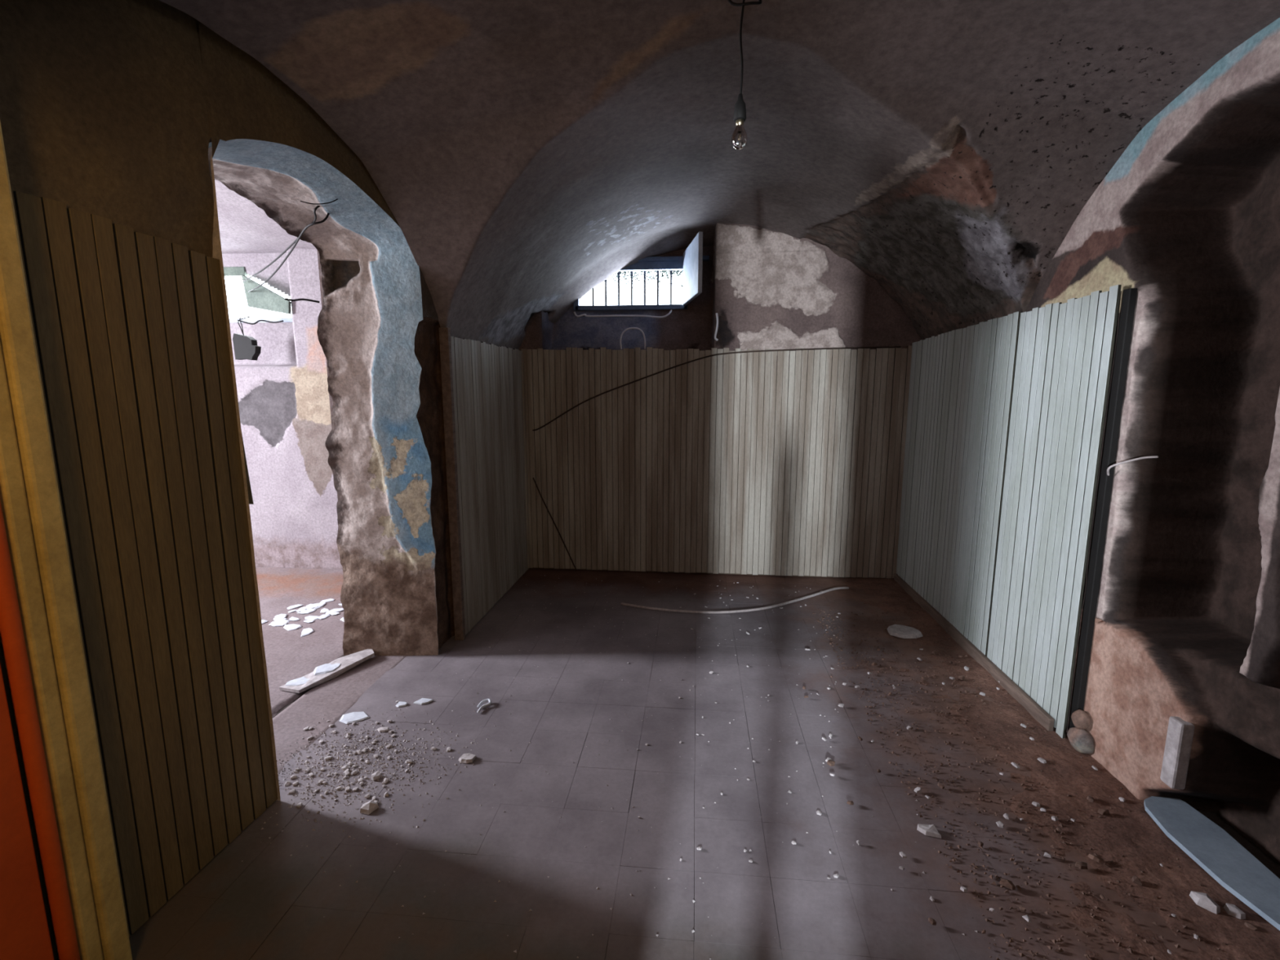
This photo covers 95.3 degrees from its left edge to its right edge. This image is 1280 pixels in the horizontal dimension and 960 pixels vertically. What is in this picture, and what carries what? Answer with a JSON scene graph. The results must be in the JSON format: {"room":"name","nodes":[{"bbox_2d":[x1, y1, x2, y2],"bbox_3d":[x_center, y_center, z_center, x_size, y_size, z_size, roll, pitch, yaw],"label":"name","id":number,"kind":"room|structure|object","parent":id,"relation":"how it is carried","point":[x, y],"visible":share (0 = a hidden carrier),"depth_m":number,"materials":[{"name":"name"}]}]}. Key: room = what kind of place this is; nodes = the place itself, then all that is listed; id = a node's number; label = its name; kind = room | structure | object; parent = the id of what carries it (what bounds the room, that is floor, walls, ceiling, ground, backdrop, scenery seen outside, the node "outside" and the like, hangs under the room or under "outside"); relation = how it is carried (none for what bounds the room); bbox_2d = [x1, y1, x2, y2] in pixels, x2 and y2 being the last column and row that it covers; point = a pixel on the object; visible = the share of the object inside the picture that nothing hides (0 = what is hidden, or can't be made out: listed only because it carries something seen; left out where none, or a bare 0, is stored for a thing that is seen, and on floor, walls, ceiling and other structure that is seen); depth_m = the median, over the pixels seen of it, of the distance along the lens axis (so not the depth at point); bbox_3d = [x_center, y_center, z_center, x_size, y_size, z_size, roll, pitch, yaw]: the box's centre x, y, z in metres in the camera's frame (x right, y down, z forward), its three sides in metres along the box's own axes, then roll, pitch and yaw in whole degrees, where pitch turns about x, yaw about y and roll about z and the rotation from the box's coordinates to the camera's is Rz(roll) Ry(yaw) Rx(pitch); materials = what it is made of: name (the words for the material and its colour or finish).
{"room":"underground chamber","nodes":[
{"label":"underground chamber","id":0,"kind":"room"},
{"bbox_2d":[0,0,213,959],"bbox_3d":[-1.463,-0.186,0.792,0.072,3.120,2.336,1,9,5],"label":"wall","id":1,"kind":"structure","parent":0,"point":[104,110],"depth_m":1.50,"materials":[{"name":"paint"}]},
{"bbox_2d":[0,121,132,959],"bbox_3d":[-1.427,0.171,0.845,0.095,2.400,1.036,1,9,5],"label":"door frame","id":2,"kind":"structure","parent":1,"relation":"in","point":[41,639],"depth_m":1.31,"materials":[{"name":"yellow paint"}]},
{"bbox_2d":[10,184,277,937],"bbox_3d":[-1.379,0.261,1.703,0.014,1.943,0.601,1,9,7],"label":"panelling","id":3,"kind":"object","parent":1,"relation":"attached to","point":[130,326],"visible":0.98,"depth_m":1.66,"materials":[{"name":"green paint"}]},
{"bbox_2d":[240,429,253,504],"bbox_3d":[-1.355,-0.178,1.963,0.014,0.540,0.056,1,9,5],"label":"plank","id":4,"kind":"object","parent":1,"relation":"attached to","point":[249,489],"visible":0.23,"depth_m":2.01,"materials":[{"name":"wood"}]},
{"bbox_2d":[214,179,316,253],"bbox_3d":[-3.545,-1.471,2.752,3.680,0.924,4.090,1,9,5],"label":"ceiling","id":5,"kind":"structure","parent":0,"point":[245,227],"depth_m":4.20,"materials":[{"name":"paint"}]},
{"bbox_2d":[222,248,342,568],"bbox_3d":[-3.347,-0.818,4.803,3.705,3.120,0.170,1,9,5],"label":"wall","id":6,"kind":"structure","parent":0,"point":[283,394],"depth_m":4.77,"materials":[{"name":"paint"}]},
{"bbox_2d":[232,315,261,360],"bbox_3d":[-3.071,-1.122,4.602,0.185,0.353,0.151,1,9,5],"label":"junction box","id":7,"kind":"object","parent":6,"relation":"hanging from","point":[245,347],"visible":1,"depth_m":4.54,"materials":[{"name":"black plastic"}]},
{"bbox_2d":[237,319,284,324],"bbox_3d":[-2.992,-1.246,4.595,0.383,0.042,0.023,1,9,5],"label":"loose wire","id":8,"kind":"object","parent":7,"relation":"attached to","point":[258,321],"visible":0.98,"depth_m":4.59,"materials":[{"name":"black plastic"}]},
{"bbox_2d":[223,266,292,323],"bbox_3d":[-3.357,-1.502,4.707,1.283,0.440,0.240,1,9,5],"label":"window","id":9,"kind":"structure","parent":6,"relation":"in","point":[262,298],"depth_m":4.66,"materials":[{"name":"white paint"}]},
{"bbox_2d":[240,205,319,282],"bbox_3d":[-2.303,-1.382,3.643,0.043,0.074,2.669,-7,12,-39],"label":"loose wire","id":10,"kind":"object","parent":6,"relation":"attached to","point":[317,206],"visible":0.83,"depth_m":3.34,"materials":[{"name":"black plastic"}]},
{"bbox_2d":[247,213,329,292],"bbox_3d":[-2.308,-1.340,3.647,0.092,0.134,2.637,-8,12,-40],"label":"loose wire","id":11,"kind":"object","parent":6,"relation":"attached to","point":[328,214],"visible":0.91,"depth_m":2.98,"materials":[{"name":"black plastic"}]},
{"bbox_2d":[198,21,422,296],"bbox_3d":[-1.224,-1.357,2.346,0.007,1.250,1.203,1,9,9],"label":"wall","id":12,"kind":"structure","parent":0,"point":[245,100],"depth_m":1.98,"materials":[{"name":"paint"}]},
{"bbox_2d":[300,198,337,204],"bbox_3d":[-1.371,-1.236,2.534,0.187,0.090,0.030,-6,11,-35],"label":"loose wire","id":13,"kind":"object","parent":12,"relation":"attached to","point":[336,198],"visible":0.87,"depth_m":2.52,"materials":[{"name":"black plastic"}]},
{"bbox_2d":[208,138,438,800],"bbox_3d":[-1.470,-0.095,2.599,0.581,2.377,1.265,1,9,5],"label":"archway","id":14,"kind":"object","parent":12,"relation":"attached to","point":[371,313],"depth_m":3.10,"materials":[{"name":"stone"}]},
{"bbox_2d":[316,160,421,498],"bbox_3d":[-1.602,-0.685,3.927,0.030,3.170,1.570,1,9,5],"label":"wall","id":15,"kind":"structure","parent":0,"point":[318,255],"depth_m":3.09,"materials":[{"name":"paint"}]},
{"bbox_2d":[284,297,319,302],"bbox_3d":[-1.739,-0.924,3.004,0.159,0.020,0.018,-2,9,-15],"label":"loose wire","id":16,"kind":"object","parent":15,"relation":"attached to","point":[286,299],"visible":1,"depth_m":3.00,"materials":[{"name":"black plastic"}]},
{"bbox_2d":[414,269,454,650],"bbox_3d":[-1.075,-0.671,3.910,0.078,3.108,1.693,1,9,5],"label":"wall","id":17,"kind":"structure","parent":0,"point":[429,415],"depth_m":3.31,"materials":[{"name":"paint"}]},
{"bbox_2d":[450,336,528,635],"bbox_3d":[-1.001,-0.038,4.075,0.014,1.785,1.362,1,9,6],"label":"panelling","id":18,"kind":"object","parent":17,"relation":"attached to","point":[487,379],"visible":0.99,"depth_m":3.91,"materials":[{"name":"paint"}]},
{"bbox_2d":[439,327,465,640],"bbox_3d":[-1.085,0.059,3.383,0.053,1.830,0.037,1,9,5],"label":"strip","id":19,"kind":"object","parent":18,"relation":"attached to","point":[445,340],"visible":1,"depth_m":3.36,"materials":[{"name":"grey wood"}]},
{"bbox_2d":[128,566,1279,959],"bbox_3d":[-1.585,1.422,0.989,8.000,0.123,9.000,1,9,5],"label":"floor","id":20,"kind":"structure","parent":0,"point":[272,904],"depth_m":2.13,"materials":[{"name":"concrete"}]},
{"bbox_2d":[268,619,289,625],"bbox_3d":[-2.331,0.919,3.768,0.123,0.009,0.071,-7,11,-38],"label":"flake","id":21,"kind":"object","parent":20,"relation":"on","point":[276,622],"visible":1,"depth_m":3.77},
{"bbox_2d":[271,622,287,626],"bbox_3d":[-2.309,0.924,3.731,0.089,0.004,0.058,-5,10,-26],"label":"flake","id":22,"kind":"object","parent":20,"relation":"on","point":[282,624],"visible":1,"depth_m":3.73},
{"bbox_2d":[274,613,287,618],"bbox_3d":[-2.377,0.905,3.851,0.072,0.007,0.114,-3,10,-21],"label":"flake","id":23,"kind":"object","parent":20,"relation":"on","point":[281,615],"visible":1,"depth_m":3.86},
{"bbox_2d":[284,780,290,786],"bbox_3d":[-1.350,1.161,2.234,0.019,0.012,0.025,-1,9,-4],"label":"chip","id":24,"kind":"object","parent":20,"relation":"on","point":[287,783],"visible":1,"depth_m":2.23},
{"bbox_2d":[283,623,301,631],"bbox_3d":[-2.209,0.929,3.703,0.129,0.009,0.082,7,11,37],"label":"flake","id":25,"kind":"object","parent":20,"relation":"on","point":[288,627],"visible":1,"depth_m":3.69,"materials":[{"name":"paint"}]},
{"bbox_2d":[288,616,299,620],"bbox_3d":[-2.274,0.910,3.822,0.090,0.005,0.050,4,10,26],"label":"flake","id":26,"kind":"object","parent":20,"relation":"on","point":[292,618],"visible":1,"depth_m":3.82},
{"bbox_2d":[287,604,302,609],"bbox_3d":[-2.385,0.876,4.036,0.101,0.006,0.064,-5,10,-28],"label":"flake","id":27,"kind":"object","parent":20,"relation":"on","point":[297,605],"visible":1,"depth_m":4.03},
{"bbox_2d":[295,606,306,612],"bbox_3d":[-2.311,0.883,3.994,0.054,0.005,0.093,1,9,4],"label":"flake","id":28,"kind":"object","parent":20,"relation":"on","point":[304,607],"visible":1,"depth_m":3.98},
{"bbox_2d":[297,609,315,613],"bbox_3d":[-2.251,0.891,3.941,0.061,0.008,0.110,7,12,39],"label":"flake","id":29,"kind":"object","parent":20,"relation":"on","point":[307,611],"visible":1,"depth_m":3.94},
{"bbox_2d":[301,627,313,636],"bbox_3d":[-2.066,0.942,3.616,0.077,0.005,0.129,-3,10,-9],"label":"flake","id":30,"kind":"object","parent":20,"relation":"on","point":[305,631],"visible":1,"depth_m":3.62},
{"bbox_2d":[305,615,318,620],"bbox_3d":[-2.158,0.907,3.844,0.105,0.008,0.061,0,9,3],"label":"flake","id":31,"kind":"object","parent":20,"relation":"on","point":[309,617],"visible":1,"depth_m":3.84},
{"bbox_2d":[306,604,318,608],"bbox_3d":[-2.276,0.874,4.051,0.080,0.009,0.126,-4,10,-25],"label":"flake","id":32,"kind":"object","parent":20,"relation":"on","point":[309,606],"visible":1,"depth_m":4.04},
{"bbox_2d":[317,601,325,607],"bbox_3d":[-2.237,0.873,4.056,0.076,0.008,0.137,2,9,10],"label":"flake","id":33,"kind":"object","parent":20,"relation":"on","point":[321,604],"visible":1,"depth_m":4.07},
{"bbox_2d":[316,613,330,618],"bbox_3d":[-2.098,0.904,3.866,0.056,0.006,0.098,1,9,5],"label":"flake","id":34,"kind":"object","parent":20,"relation":"on","point":[322,616],"visible":1,"depth_m":3.86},
{"bbox_2d":[320,608,328,613],"bbox_3d":[-2.145,0.886,3.974,0.054,0.006,0.085,-4,10,-22],"label":"flake","id":35,"kind":"object","parent":20,"relation":"on","point":[324,610],"visible":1,"depth_m":3.97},
{"bbox_2d":[279,648,374,693],"bbox_3d":[-1.636,1.007,3.104,0.127,0.036,0.491,5,10,30],"label":"slab","id":36,"kind":"object","parent":20,"relation":"on","point":[348,662],"visible":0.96,"depth_m":3.07,"materials":[{"name":"paint"}]},
{"bbox_2d":[285,676,309,685],"bbox_3d":[-1.740,1.028,2.978,0.118,0.006,0.094,-3,9,-17],"label":"flake","id":37,"kind":"object","parent":36,"relation":"on","point":[300,681],"visible":1,"depth_m":2.97,"materials":[{"name":"paint"}]},
{"bbox_2d":[313,663,340,675],"bbox_3d":[-1.659,0.997,3.090,0.123,0.007,0.119,-2,9,-14],"label":"flake","id":38,"kind":"object","parent":36,"relation":"on","point":[326,668],"visible":1,"depth_m":3.08,"materials":[{"name":"paint"}]},
{"bbox_2d":[320,598,334,602],"bbox_3d":[-2.228,0.858,4.154,0.098,0.003,0.058,-9,11,-39],"label":"flake","id":39,"kind":"object","parent":20,"relation":"on","point":[330,599],"visible":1,"depth_m":4.15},
{"bbox_2d":[325,608,343,613],"bbox_3d":[-2.070,0.886,3.971,0.074,0.009,0.133,8,12,43],"label":"flake","id":40,"kind":"object","parent":20,"relation":"on","point":[335,610],"visible":0.91,"depth_m":3.96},
{"bbox_2d":[338,711,369,724],"bbox_3d":[-1.308,1.090,2.680,0.132,0.007,0.093,-1,9,-9],"label":"flake","id":41,"kind":"object","parent":20,"relation":"on","point":[353,717],"visible":1,"depth_m":2.68,"materials":[{"name":"paint"}]},
{"bbox_2d":[360,800,378,814],"bbox_3d":[-0.980,1.172,2.098,0.054,0.026,0.051,5,10,28],"label":"plaster piece","id":42,"kind":"object","parent":20,"relation":"on","point":[368,807],"visible":1,"depth_m":2.09,"materials":[{"name":"paint"}]},
{"bbox_2d":[371,770,382,780],"bbox_3d":[-1.027,1.150,2.273,0.032,0.016,0.040,9,12,43],"label":"plaster piece","id":43,"kind":"object","parent":20,"relation":"on","point":[377,775],"visible":1,"depth_m":2.26,"materials":[{"name":"paint"}]},
{"bbox_2d":[377,727,389,732],"bbox_3d":[-1.141,1.104,2.583,0.055,0.010,0.025,0,9,0],"label":"plaster piece","id":44,"kind":"object","parent":20,"relation":"on","point":[380,729],"visible":1,"depth_m":2.58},
{"bbox_2d":[383,777,389,783],"bbox_3d":[-0.981,1.159,2.248,0.022,0.012,0.021,3,9,19],"label":"chip","id":45,"kind":"object","parent":20,"relation":"on","point":[385,780],"visible":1,"depth_m":2.25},
{"bbox_2d":[395,701,407,706],"bbox_3d":[-1.141,1.072,2.790,0.055,0.009,0.040,-1,9,-6],"label":"plaster piece","id":46,"kind":"object","parent":20,"relation":"on","point":[400,704],"visible":1,"depth_m":2.79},
{"bbox_2d":[413,697,433,704],"bbox_3d":[-1.045,1.068,2.816,0.081,0.009,0.049,2,9,13],"label":"plaster piece","id":47,"kind":"object","parent":20,"relation":"on","point":[423,700],"visible":1,"depth_m":2.81,"materials":[{"name":"paint"}]},
{"bbox_2d":[458,752,475,763],"bbox_3d":[-0.706,1.133,2.384,0.063,0.014,0.056,2,9,13],"label":"plaster piece","id":48,"kind":"object","parent":20,"relation":"on","point":[468,757],"visible":1,"depth_m":2.37,"materials":[{"name":"paint"}]},
{"bbox_2d":[476,698,491,713],"bbox_3d":[-0.747,1.069,2.768,0.051,0.017,0.105,5,10,29],"label":"plaster curl","id":49,"kind":"object","parent":20,"relation":"on","point":[486,700],"visible":1,"depth_m":2.77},
{"bbox_2d":[241,574,995,959],"bbox_3d":[-0.123,1.022,3.125,2.608,0.006,3.198,1,9,5],"label":"pale grit","id":50,"kind":"object","parent":20,"relation":"on","point":[362,737],"visible":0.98,"depth_m":2.35,"materials":[{"name":"paint"}]},
{"bbox_2d":[621,586,848,613],"bbox_3d":[0.746,0.859,4.087,1.734,0.024,0.319,-2,9,-11],"label":"conduit","id":51,"kind":"object","parent":20,"relation":"on","point":[837,588],"visible":1,"depth_m":3.97,"materials":[{"name":"plastic"}]},
{"bbox_2d":[826,760,835,766],"bbox_3d":[0.766,1.135,2.338,0.034,0.018,0.021,-1,9,-9],"label":"chip","id":52,"kind":"object","parent":20,"relation":"on","point":[830,762],"visible":1,"depth_m":2.33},
{"bbox_2d":[899,851,906,857],"bbox_3d":[0.849,1.209,1.883,0.020,0.009,0.019,-1,9,-4],"label":"chip","id":53,"kind":"object","parent":20,"relation":"on","point":[903,855],"visible":1,"depth_m":1.88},
{"bbox_2d":[914,786,920,792],"bbox_3d":[1.042,1.161,2.184,0.027,0.013,0.021,-2,9,-10],"label":"chip","id":54,"kind":"object","parent":20,"relation":"on","point":[917,789],"visible":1,"depth_m":2.18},
{"bbox_2d":[916,823,941,838],"bbox_3d":[0.986,1.192,1.991,0.074,0.016,0.047,4,10,22],"label":"plaster piece","id":55,"kind":"object","parent":20,"relation":"on","point":[931,830],"visible":1,"depth_m":1.98,"materials":[{"name":"paint"}]},
{"bbox_2d":[928,917,936,924],"bbox_3d":[0.824,1.246,1.645,0.020,0.013,0.017,2,9,15],"label":"chip","id":56,"kind":"object","parent":20,"relation":"on","point":[931,921],"visible":1,"depth_m":1.64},
{"bbox_2d":[937,782,944,789],"bbox_3d":[1.137,1.156,2.205,0.018,0.014,0.026,-5,10,-30],"label":"chip","id":57,"kind":"object","parent":20,"relation":"on","point":[939,784],"visible":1,"depth_m":2.20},
{"bbox_2d":[893,573,1054,731],"bbox_3d":[1.909,0.923,3.576,0.023,0.062,2.050,1,9,5],"label":"skirting board","id":58,"kind":"object","parent":20,"relation":"on","point":[1015,691],"visible":0.99,"depth_m":3.13,"materials":[{"name":"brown wood"}]},
{"bbox_2d":[693,577,1279,959],"bbox_3d":[1.000,1.052,2.977,1.860,0.043,3.520,1,9,5],"label":"debris","id":59,"kind":"object","parent":20,"relation":"on","point":[1148,847],"visible":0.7,"depth_m":2.00,"materials":[{"name":"soil"}]},
{"bbox_2d":[887,624,922,638],"bbox_3d":[1.633,0.930,3.598,0.199,0.026,0.172,1,9,5],"label":"flat stone","id":60,"kind":"object","parent":59,"relation":"on","point":[897,630],"visible":1,"depth_m":3.56,"materials":[{"name":"stone"}]},
{"bbox_2d":[958,675,964,679],"bbox_3d":[1.671,1.025,3.028,0.034,0.021,0.022,-1,9,-6],"label":"chip","id":61,"kind":"object","parent":59,"relation":"on","point":[962,677],"visible":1,"depth_m":3.02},
{"bbox_2d":[960,885,967,892],"bbox_3d":[0.973,1.229,1.753,0.019,0.014,0.024,6,11,35],"label":"chip","id":62,"kind":"object","parent":59,"relation":"on","point":[962,888],"visible":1,"depth_m":1.75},
{"bbox_2d":[1031,801,1039,806],"bbox_3d":[1.432,1.172,2.110,0.020,0.009,0.026,-7,11,-38],"label":"chip","id":63,"kind":"object","parent":59,"relation":"on","point":[1036,804],"visible":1,"depth_m":2.11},
{"bbox_2d":[1037,757,1046,763],"bbox_3d":[1.625,1.133,2.358,0.018,0.011,0.029,-2,9,-14],"label":"chip","id":64,"kind":"object","parent":59,"relation":"on","point":[1040,759],"visible":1,"depth_m":2.35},
{"bbox_2d":[1051,816,1058,821],"bbox_3d":[1.449,1.183,2.040,0.026,0.014,0.019,-5,10,-28],"label":"chip","id":65,"kind":"object","parent":59,"relation":"on","point":[1053,818],"visible":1,"depth_m":2.03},
{"bbox_2d":[1086,795,1093,802],"bbox_3d":[1.649,1.169,2.137,0.020,0.022,0.039,8,12,40],"label":"chip","id":66,"kind":"object","parent":59,"relation":"on","point":[1089,797],"visible":1,"depth_m":2.13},
{"bbox_2d":[1088,853,1103,864],"bbox_3d":[1.456,1.209,1.863,0.042,0.021,0.022,6,11,35],"label":"chip","id":67,"kind":"object","parent":59,"relation":"on","point":[1092,856],"visible":1,"depth_m":1.86,"materials":[{"name":"stone"}]},
{"bbox_2d":[1097,808,1109,815],"bbox_3d":[1.646,1.177,2.069,0.039,0.016,0.020,1,9,8],"label":"chip","id":68,"kind":"object","parent":59,"relation":"on","point":[1103,811],"visible":1,"depth_m":2.06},
{"bbox_2d":[1131,875,1142,885],"bbox_3d":[1.518,1.222,1.783,0.023,0.017,0.020,6,11,31],"label":"chip","id":69,"kind":"object","parent":59,"relation":"on","point":[1135,879],"visible":1,"depth_m":1.78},
{"bbox_2d":[1189,891,1220,914],"bbox_3d":[1.649,1.227,1.703,0.044,0.030,0.065,0,9,0],"label":"plaster piece","id":70,"kind":"object","parent":59,"relation":"on","point":[1204,900],"visible":1,"depth_m":1.70,"materials":[{"name":"paint"}]},
{"bbox_2d":[1222,902,1245,919],"bbox_3d":[1.707,1.237,1.672,0.039,0.020,0.032,4,10,21],"label":"plaster piece","id":71,"kind":"object","parent":59,"relation":"on","point":[1233,910],"visible":1,"depth_m":1.67,"materials":[{"name":"paint"}]},
{"bbox_2d":[1244,921,1257,930],"bbox_3d":[1.705,1.247,1.629,0.017,0.013,0.026,-5,10,-31],"label":"chip","id":72,"kind":"object","parent":59,"relation":"on","point":[1248,925],"visible":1,"depth_m":1.63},
{"bbox_2d":[995,821,1004,828],"bbox_3d":[1.243,1.188,2.014,0.019,0.012,0.025,-1,9,-7],"label":"chip","id":73,"kind":"object","parent":20,"relation":"on","point":[999,824],"visible":1,"depth_m":2.01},
{"bbox_2d":[1003,813,1008,819],"bbox_3d":[1.288,1.181,2.052,0.017,0.009,0.023,5,10,29],"label":"chip","id":74,"kind":"object","parent":20,"relation":"on","point":[1006,815],"visible":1,"depth_m":2.05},
{"bbox_2d":[999,878,1015,889],"bbox_3d":[1.114,1.223,1.769,0.043,0.018,0.022,6,11,34],"label":"chip","id":75,"kind":"object","parent":20,"relation":"on","point":[1009,884],"visible":1,"depth_m":1.76,"materials":[{"name":"stone"}]},
{"bbox_2d":[1011,762,1019,768],"bbox_3d":[1.498,1.137,2.328,0.018,0.014,0.028,-2,9,-12],"label":"chip","id":76,"kind":"object","parent":20,"relation":"on","point":[1014,764],"visible":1,"depth_m":2.32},
{"bbox_2d":[1018,905,1026,911],"bbox_3d":[1.107,1.239,1.688,0.012,0.011,0.018,-6,11,-36],"label":"chip","id":77,"kind":"object","parent":20,"relation":"on","point":[1021,908],"visible":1,"depth_m":1.69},
{"bbox_2d":[1022,915,1031,922],"bbox_3d":[1.099,1.244,1.654,0.017,0.009,0.020,-1,9,-7],"label":"chip","id":78,"kind":"object","parent":20,"relation":"on","point":[1026,917],"visible":1,"depth_m":1.65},
{"bbox_2d":[813,608,1248,959],"bbox_3d":[1.447,1.095,2.625,0.846,0.010,2.710,1,9,5],"label":"dark grit","id":79,"kind":"object","parent":20,"relation":"on","point":[1060,940],"visible":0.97,"depth_m":2.16,"materials":[{"name":"gravel"}]},
{"bbox_2d":[1043,852,1051,857],"bbox_3d":[1.314,1.208,1.879,0.018,0.009,0.020,-9,13,-44],"label":"chip","id":80,"kind":"object","parent":20,"relation":"on","point":[1047,855],"visible":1,"depth_m":1.88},
{"bbox_2d":[1066,727,1093,754],"bbox_3d":[1.842,1.087,2.434,0.073,0.102,0.109,-2,9,-12],"label":"stone","id":81,"kind":"object","parent":20,"relation":"on","point":[1082,740],"visible":0.96,"depth_m":2.41,"materials":[{"name":"stone"}]},
{"bbox_2d":[1071,709,1090,729],"bbox_3d":[1.837,0.999,2.431,0.064,0.082,0.063,4,10,26],"label":"stone","id":82,"kind":"object","parent":81,"relation":"on","point":[1081,719],"visible":1,"depth_m":2.41,"materials":[{"name":"stone"}]},
{"bbox_2d":[1075,861,1088,869],"bbox_3d":[1.392,1.211,1.839,0.034,0.017,0.022,1,9,8],"label":"chip","id":83,"kind":"object","parent":20,"relation":"on","point":[1082,865],"visible":1,"depth_m":1.83,"materials":[{"name":"stone"}]},
{"bbox_2d":[1143,795,1279,930],"bbox_3d":[1.848,1.228,1.702,0.206,0.016,0.920,1,9,5],"label":"board","id":84,"kind":"object","parent":20,"relation":"on","point":[1211,847],"visible":0.89,"depth_m":1.86,"materials":[{"name":"blue paint"}]},
{"bbox_2d":[159,0,1279,349],"bbox_3d":[0.345,-1.103,2.073,3.129,1.142,5.492,1,9,5],"label":"ceiling","id":85,"kind":"structure","parent":0,"point":[525,155],"depth_m":2.36,"materials":[{"name":"paint"}]},
{"bbox_2d":[731,0,747,149],"bbox_3d":[0.310,-1.319,1.801,0.050,0.557,0.062,-5,10,-27],"label":"pendant bulb","id":86,"kind":"object","parent":85,"relation":"hanging from","point":[739,138],"visible":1,"depth_m":1.81,"materials":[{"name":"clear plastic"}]},
{"bbox_2d":[733,93,746,122],"bbox_3d":[0.312,-1.163,1.820,0.040,0.079,0.040,1,9,5],"label":"socket","id":87,"kind":"object","parent":86,"relation":"attached to","point":[740,110],"depth_m":1.81,"materials":[{"name":"black plastic"}]},
{"bbox_2d":[728,0,762,6],"bbox_3d":[0.320,-1.488,1.786,0.135,0.082,0.066,-5,10,-31],"label":"loose wire","id":88,"kind":"object","parent":85,"relation":"attached to","point":[731,2],"visible":1,"depth_m":1.78,"materials":[{"name":"black plastic"}]},
{"bbox_2d":[518,222,920,577],"bbox_3d":[0.588,-0.800,4.759,4.248,3.198,0.480,1,9,5],"label":"wall","id":89,"kind":"structure","parent":0,"point":[766,288],"depth_m":4.41,"materials":[{"name":"paint"}]},
{"bbox_2d":[573,310,671,318],"bbox_3d":[-0.145,-1.360,4.797,0.818,0.067,0.044,1,9,5],"label":"cord","id":90,"kind":"object","parent":89,"relation":"on","point":[670,311],"visible":1,"depth_m":4.78,"materials":[{"name":"plastic"}]},
{"bbox_2d":[619,327,645,349],"bbox_3d":[-0.056,-1.099,4.525,0.204,0.164,0.043,1,9,5],"label":"wire loop","id":91,"kind":"object","parent":89,"relation":"attached to","point":[639,329],"visible":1,"depth_m":4.52,"materials":[{"name":"white plastic"}]},
{"bbox_2d":[573,231,709,311],"bbox_3d":[-0.104,-1.579,4.510,1.275,0.435,0.747,1,9,5],"label":"window","id":92,"kind":"structure","parent":89,"relation":"in","point":[691,263],"depth_m":4.74,"materials":[{"name":"blue paint"}]},
{"bbox_2d":[682,231,702,305],"bbox_3d":[0.389,-1.577,4.412,0.022,0.410,0.657,-1,9,-5],"label":"shutter","id":93,"kind":"object","parent":92,"relation":"attached to","point":[692,255],"depth_m":4.30,"materials":[{"name":"white paint"}]},
{"bbox_2d":[714,312,718,341],"bbox_3d":[0.582,-1.163,4.436,0.032,0.208,0.022,1,9,5],"label":"strip","id":94,"kind":"object","parent":89,"relation":"attached to","point":[717,315],"visible":1,"depth_m":4.43,"materials":[{"name":"white plastic"}]},
{"bbox_2d":[520,345,912,578],"bbox_3d":[0.546,-0.131,4.604,2.982,1.800,0.014,1,9,5],"label":"panelling","id":95,"kind":"object","parent":89,"relation":"attached to","point":[640,420],"visible":0.99,"depth_m":4.59,"materials":[{"name":"paint"}]},
{"bbox_2d":[533,477,576,569],"bbox_3d":[-0.698,0.360,4.779,0.350,0.764,0.019,1,9,6],"label":"cable","id":96,"kind":"object","parent":95,"relation":"attached to","point":[533,477],"visible":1,"depth_m":4.78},
{"bbox_2d":[532,346,901,431],"bbox_3d":[0.536,-0.692,4.498,2.802,0.646,0.023,1,9,5],"label":"cable","id":97,"kind":"object","parent":95,"relation":"attached to","point":[886,346],"visible":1,"depth_m":4.45,"materials":[{"name":"rubber"}]},
{"bbox_2d":[1025,17,1279,864],"bbox_3d":[1.963,-0.250,1.265,0.381,3.120,3.940,1,9,5],"label":"wall","id":98,"kind":"structure","parent":0,"point":[1187,625],"depth_m":2.15,"materials":[{"name":"stone"}]},
{"bbox_2d":[896,311,1021,656],"bbox_3d":[1.954,-0.038,3.750,0.018,1.846,1.435,1,9,5],"label":"panelling","id":99,"kind":"object","parent":98,"relation":"attached to","point":[962,380],"visible":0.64,"depth_m":3.53,"materials":[{"name":"green paint"}]},
{"bbox_2d":[986,284,1121,738],"bbox_3d":[1.858,0.137,2.698,0.015,1.888,0.667,1,9,5],"label":"panelling","id":100,"kind":"object","parent":98,"relation":"attached to","point":[1065,350],"visible":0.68,"depth_m":2.62,"materials":[{"name":"green paint"}]},
{"bbox_2d":[1069,288,1137,728],"bbox_3d":[1.852,0.172,2.344,0.026,1.810,0.038,1,9,5],"label":"batten","id":101,"kind":"object","parent":98,"relation":"attached to","point":[1129,296],"visible":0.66,"depth_m":2.32,"materials":[{"name":"black wood"}]},
{"bbox_2d":[1106,455,1158,475],"bbox_3d":[1.857,-0.051,2.215,0.043,0.097,0.161,-4,10,-21],"label":"loose wire","id":102,"kind":"object","parent":98,"relation":"attached to","point":[1157,456],"visible":1,"depth_m":2.21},
{"bbox_2d":[1160,715,1194,789],"bbox_3d":[1.818,0.924,1.975,0.045,0.240,0.055,1,9,5],"label":"stub","id":103,"kind":"object","parent":98,"relation":"attached to","point":[1180,735],"visible":0.96,"depth_m":1.96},
{"bbox_3d":[0.592,-1.688,4.924,4.200,1.600,0.280,1,9,5],"label":"wall","id":104,"kind":"structure","parent":0,"visible":0},
{"bbox_2d":[601,270,683,298],"bbox_3d":[-0.076,-1.704,5.027,1.376,0.302,0.120,1,9,5],"label":"foliage","id":105,"kind":"object","parent":104,"relation":"hanging from","point":[666,272],"visible":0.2,"depth_m":5.00,"materials":[{"name":"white plant"}]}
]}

